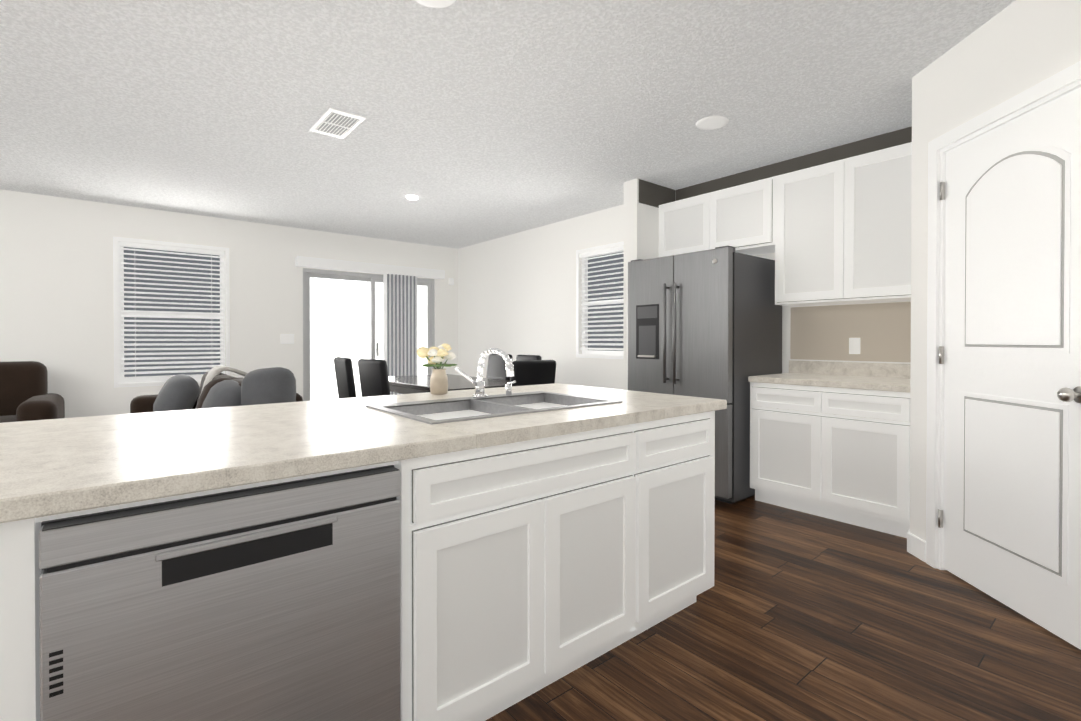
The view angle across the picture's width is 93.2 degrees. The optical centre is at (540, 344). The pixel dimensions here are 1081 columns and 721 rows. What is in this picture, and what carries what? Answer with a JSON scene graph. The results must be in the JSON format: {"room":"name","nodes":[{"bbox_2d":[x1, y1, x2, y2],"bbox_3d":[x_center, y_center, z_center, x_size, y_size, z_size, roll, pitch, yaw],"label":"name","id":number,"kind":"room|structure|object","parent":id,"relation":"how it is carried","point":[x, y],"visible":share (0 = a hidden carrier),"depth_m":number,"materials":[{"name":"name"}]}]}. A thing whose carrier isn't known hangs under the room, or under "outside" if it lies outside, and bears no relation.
{"room":"kitchen","nodes":[
{"label":"kitchen","id":0,"kind":"room"},
{"bbox_2d":[0,189,455,417],"bbox_3d":[-4.499,-0.182,5.617,8.390,2.640,0.120,0,1,-39],"label":"wall","id":1,"kind":"structure","parent":0,"point":[57,274],"depth_m":5.46,"materials":[{"name":"white paint"}]},
{"bbox_2d":[113,237,229,387],"bbox_3d":[-4.190,-0.346,5.853,1.070,1.615,0.134,0,1,-39],"label":"window","id":2,"kind":"structure","parent":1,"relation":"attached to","point":[169,309],"depth_m":5.82,"materials":[{"name":"white plastic"}]},
{"bbox_2d":[281,334,293,343],"bbox_3d":[-3.251,-0.069,6.564,0.160,0.120,0.005,0,1,-39],"label":"switch plate","id":3,"kind":"object","parent":1,"relation":"attached to","point":[287,338],"depth_m":6.56,"materials":[{"name":"white plastic"}]},
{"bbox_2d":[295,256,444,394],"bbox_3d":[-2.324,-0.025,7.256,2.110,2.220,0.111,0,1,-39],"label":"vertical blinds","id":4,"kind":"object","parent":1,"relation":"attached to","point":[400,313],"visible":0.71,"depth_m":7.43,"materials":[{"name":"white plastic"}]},
{"bbox_2d":[449,278,453,284],"bbox_3d":[-1.410,-0.991,8.065,0.080,0.100,0.019,0,1,-39],"label":"switch plate","id":5,"kind":"object","parent":1,"relation":"attached to","point":[451,281],"depth_m":8.06,"materials":[{"name":"white plastic"}]},
{"bbox_2d":[0,0,1015,248],"bbox_3d":[-1.949,-1.528,2.512,8.390,0.100,8.140,0,1,-39],"label":"ceiling","id":6,"kind":"structure","parent":0,"point":[486,120],"depth_m":3.08,"materials":[{"name":"white paint"}]},
{"bbox_2d":[310,107,365,138],"bbox_3d":[-1.366,-1.475,3.433,0.230,0.019,0.440,0,1,-39],"label":"ceiling vent","id":7,"kind":"object","parent":6,"relation":"in","point":[334,122],"visible":1,"depth_m":3.40,"materials":[{"name":"white"}]},
{"bbox_2d":[406,195,417,199],"bbox_3d":[-1.303,-1.488,5.196,0.116,0.019,0.116,0,1,-39],"label":"recessed light","id":8,"kind":"object","parent":6,"relation":"in","point":[411,197],"visible":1,"depth_m":5.16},
{"bbox_2d":[415,0,455,7],"bbox_3d":[-0.448,-1.469,2.130,0.208,0.012,0.208,0,1,-39],"label":"recessed light","id":9,"kind":"object","parent":6,"relation":"in","point":[437,3],"visible":1,"depth_m":2.19,"materials":[{"name":"white plastic"}]},
{"bbox_2d":[696,116,727,129],"bbox_3d":[1.147,-1.478,3.418,0.208,0.012,0.208,0,1,-39],"label":"recessed light","id":10,"kind":"object","parent":6,"relation":"in","point":[710,122],"visible":0.98,"depth_m":3.39,"materials":[{"name":"white plastic"}]},
{"bbox_2d":[620,178,675,389],"bbox_3d":[1.032,-0.176,4.849,0.550,2.640,0.160,0,1,-39],"label":"wall","id":11,"kind":"structure","parent":0,"point":[639,222],"depth_m":4.70,"materials":[{"name":"white paint"}]},
{"bbox_2d":[456,88,1028,519],"bbox_3d":[1.239,-0.179,5.156,0.120,2.640,7.890,0,1,-39],"label":"wall","id":12,"kind":"structure","parent":0,"point":[514,294],"depth_m":6.21,"materials":[{"name":"white paint"}]},
{"bbox_2d":[576,241,623,358],"bbox_3d":[0.774,-0.473,5.697,0.134,1.260,0.980,0,1,-39],"label":"window","id":13,"kind":"structure","parent":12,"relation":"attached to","point":[602,273],"depth_m":5.81,"materials":[{"name":"white plastic"}]},
{"bbox_2d":[659,190,718,256],"bbox_3d":[1.402,-1.017,4.564,0.366,0.515,0.601,0,1,-39],"label":"upper cabinet","id":14,"kind":"object","parent":12,"relation":"attached to","point":[688,225],"depth_m":4.42,"materials":[{"name":"white wood"}]},
{"bbox_2d":[719,176,774,254],"bbox_3d":[1.706,-1.014,4.194,0.366,0.515,0.601,0,1,-39],"label":"upper cabinet","id":15,"kind":"object","parent":12,"relation":"attached to","point":[746,211],"depth_m":4.02,"materials":[{"name":"white wood"}]},
{"bbox_2d":[639,126,911,207],"bbox_3d":[1.714,-1.382,3.925,0.699,0.214,2.118,0,1,-39],"label":"wall","id":16,"kind":"structure","parent":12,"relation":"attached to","point":[651,194],"depth_m":4.19,"materials":[{"name":"grey paint"}]},
{"bbox_2d":[771,156,866,306],"bbox_3d":[2.070,-0.783,3.755,0.366,0.970,0.543,0,1,-39],"label":"upper cabinet","id":17,"kind":"object","parent":12,"relation":"attached to","point":[838,232],"depth_m":3.63,"materials":[{"name":"white wood"}]},
{"bbox_2d":[790,302,910,361],"bbox_3d":[2.206,-0.084,3.622,0.339,0.415,1.010,0,1,-39],"label":"backsplash","id":18,"kind":"structure","parent":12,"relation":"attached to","point":[882,331],"depth_m":3.77,"materials":[{"name":"beige paint"}]},
{"bbox_2d":[855,142,911,302],"bbox_3d":[2.338,-0.780,3.430,0.366,0.970,0.543,0,1,-39],"label":"upper cabinet","id":19,"kind":"object","parent":12,"relation":"attached to","point":[883,178],"depth_m":3.30,"materials":[{"name":"white wood"}]},
{"bbox_2d":[907,530,925,561],"bbox_3d":[-2.144,1.107,2.769,8.150,0.105,7.285,0,1,-39],"label":"baseboard","id":20,"kind":"structure","parent":12,"relation":"attached to","point":[916,546],"depth_m":2.78,"materials":[{"name":"white wood"}]},
{"bbox_2d":[926,61,1080,649],"bbox_3d":[2.068,0.053,2.236,0.184,2.222,0.924,0,0,2],"label":"pantry door","id":21,"kind":"structure","parent":12,"relation":"in","point":[1003,508],"depth_m":2.22,"materials":[{"name":"white wood"}]},
{"bbox_2d":[486,495,1080,720],"bbox_3d":[-0.543,1.224,0.827,8.390,0.100,3.720,0,1,-39],"label":"floor","id":22,"kind":"structure","parent":0,"point":[792,615],"depth_m":1.95,"materials":[{"name":"brown wood"}]},
{"bbox_2d":[0,408,723,720],"bbox_3d":[-0.379,0.727,1.834,2.270,0.880,0.870,0,1,-39],"label":"kitchen island","id":23,"kind":"object","parent":22,"relation":"on","point":[552,532],"depth_m":1.54,"materials":[{"name":"white wood"}]},
{"bbox_2d":[39,465,400,720],"bbox_3d":[-0.813,0.737,1.340,0.660,0.843,0.659,0,1,-39],"label":"dishwasher","id":24,"kind":"object","parent":23,"relation":"in","point":[278,602],"visible":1,"depth_m":1.06,"materials":[{"name":"grey metal"}]},
{"bbox_2d":[0,384,726,515],"bbox_3d":[-0.453,0.266,1.925,2.364,0.040,1.130,0,1,-39],"label":"island countertop","id":25,"kind":"structure","parent":23,"relation":"on","point":[54,463],"depth_m":1.36,"materials":[{"name":"beige stone"}]},
{"bbox_2d":[416,343,456,394],"bbox_3d":[-0.495,0.118,2.453,0.196,0.245,0.183,0,1,-39],"label":"vase","id":26,"kind":"object","parent":25,"relation":"on","point":[439,377],"visible":1,"depth_m":2.42,"materials":[{"name":"beige ceramic"}]},
{"bbox_2d":[456,352,513,395],"bbox_3d":[-0.236,0.134,2.181,0.146,0.208,0.281,0,1,-39],"label":"faucet","id":27,"kind":"object","parent":25,"relation":"on","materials":[{"name":"silver metal"}]},
{"bbox_2d":[364,388,623,423],"bbox_3d":[-0.170,0.339,2.074,0.883,0.200,0.544,0,1,-39],"label":"sink","id":28,"kind":"object","parent":25,"relation":"in","point":[443,409],"depth_m":2.14,"materials":[{"name":"silver metal"}]},
{"bbox_2d":[628,246,781,503],"bbox_3d":[1.312,0.223,4.189,0.862,1.852,0.930,0,1,-39],"label":"refrigerator","id":29,"kind":"object","parent":22,"relation":"on","point":[705,324],"visible":0.67,"depth_m":3.81,"materials":[{"name":"grey metal"}]},
{"bbox_2d":[750,382,909,537],"bbox_3d":[2.078,0.715,3.536,0.646,0.878,0.996,0,1,-39],"label":"base cabinet","id":30,"kind":"object","parent":22,"relation":"on","point":[839,454],"visible":0.85,"depth_m":3.28,"materials":[{"name":"white wood"}]},
{"bbox_2d":[748,338,909,391],"bbox_3d":[2.074,0.114,3.528,0.656,0.320,0.996,0,1,-39],"label":"countertop","id":31,"kind":"structure","parent":30,"relation":"on","point":[895,377],"depth_m":3.59,"materials":[{"name":"white stone"}]},
{"bbox_3d":[-3.132,1.194,3.968,8.390,0.112,4.420,0,1,-39],"label":"floor carpet","id":32,"kind":"object","parent":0,"visible":0},
{"bbox_2d":[0,361,64,422],"bbox_3d":[-4.884,0.641,4.502,0.970,0.950,0.920,0,1,-39],"label":"armchair","id":33,"kind":"object","parent":32,"relation":"on","point":[25,395],"visible":0.5,"depth_m":4.71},
{"bbox_2d":[130,366,302,413],"bbox_3d":[-2.737,0.645,4.244,1.055,0.980,2.450,0,1,-39],"label":"sofa","id":34,"kind":"object","parent":32,"relation":"on","point":[217,388],"visible":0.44,"depth_m":3.60,"materials":[{"name":"grey fabric"}]},
{"bbox_2d":[334,357,355,398],"bbox_3d":[-1.718,0.634,5.094,0.559,1.018,0.450,0,1,-35],"label":"dining chair","id":35,"kind":"object","parent":32,"relation":"on","point":[345,381],"visible":0.27,"depth_m":4.83,"materials":[{"name":"black leather"}]},
{"bbox_2d":[358,359,389,396],"bbox_3d":[-1.296,0.638,4.630,0.559,1.018,0.450,0,1,-44],"label":"dining chair","id":36,"kind":"object","parent":32,"relation":"on","point":[373,377],"visible":0.19,"depth_m":4.39,"materials":[{"name":"black leather"}]},
{"bbox_2d":[388,374,509,393],"bbox_3d":[-0.986,0.757,5.331,1.000,0.765,1.800,0,1,-39],"label":"dining table","id":37,"kind":"object","parent":32,"relation":"on","point":[410,384],"visible":0.1,"depth_m":5.06,"materials":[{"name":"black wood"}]},
{"bbox_2d":[486,354,512,379],"bbox_3d":[-0.678,0.627,6.064,0.559,1.018,0.450,0,1,-39],"label":"dining chair","id":38,"kind":"object","parent":32,"relation":"on","point":[496,367],"visible":0.25,"depth_m":6.18,"materials":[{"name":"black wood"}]},
{"bbox_2d":[516,355,541,360],"bbox_3d":[-0.332,0.630,5.645,0.559,1.018,0.450,0,1,-35],"label":"dining chair","id":39,"kind":"object","parent":32,"relation":"on","point":[527,357],"visible":0.1,"depth_m":5.74,"materials":[{"name":"black leather"}]},
{"bbox_2d":[510,360,555,385],"bbox_3d":[-0.204,0.640,4.414,0.450,1.018,0.559,0,1,-39],"label":"dining chair","id":40,"kind":"object","parent":32,"relation":"on","point":[533,372],"visible":0.21,"depth_m":4.19,"materials":[{"name":"black leather"}]},
{"label":"outside","id":41,"kind":"structure","parent":0,"visible":0},
{"bbox_2d":[303,268,434,400],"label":"sliding glass door","id":42,"kind":"structure","parent":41,"point":[356,307],"depth_m":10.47,"materials":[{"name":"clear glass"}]}
]}

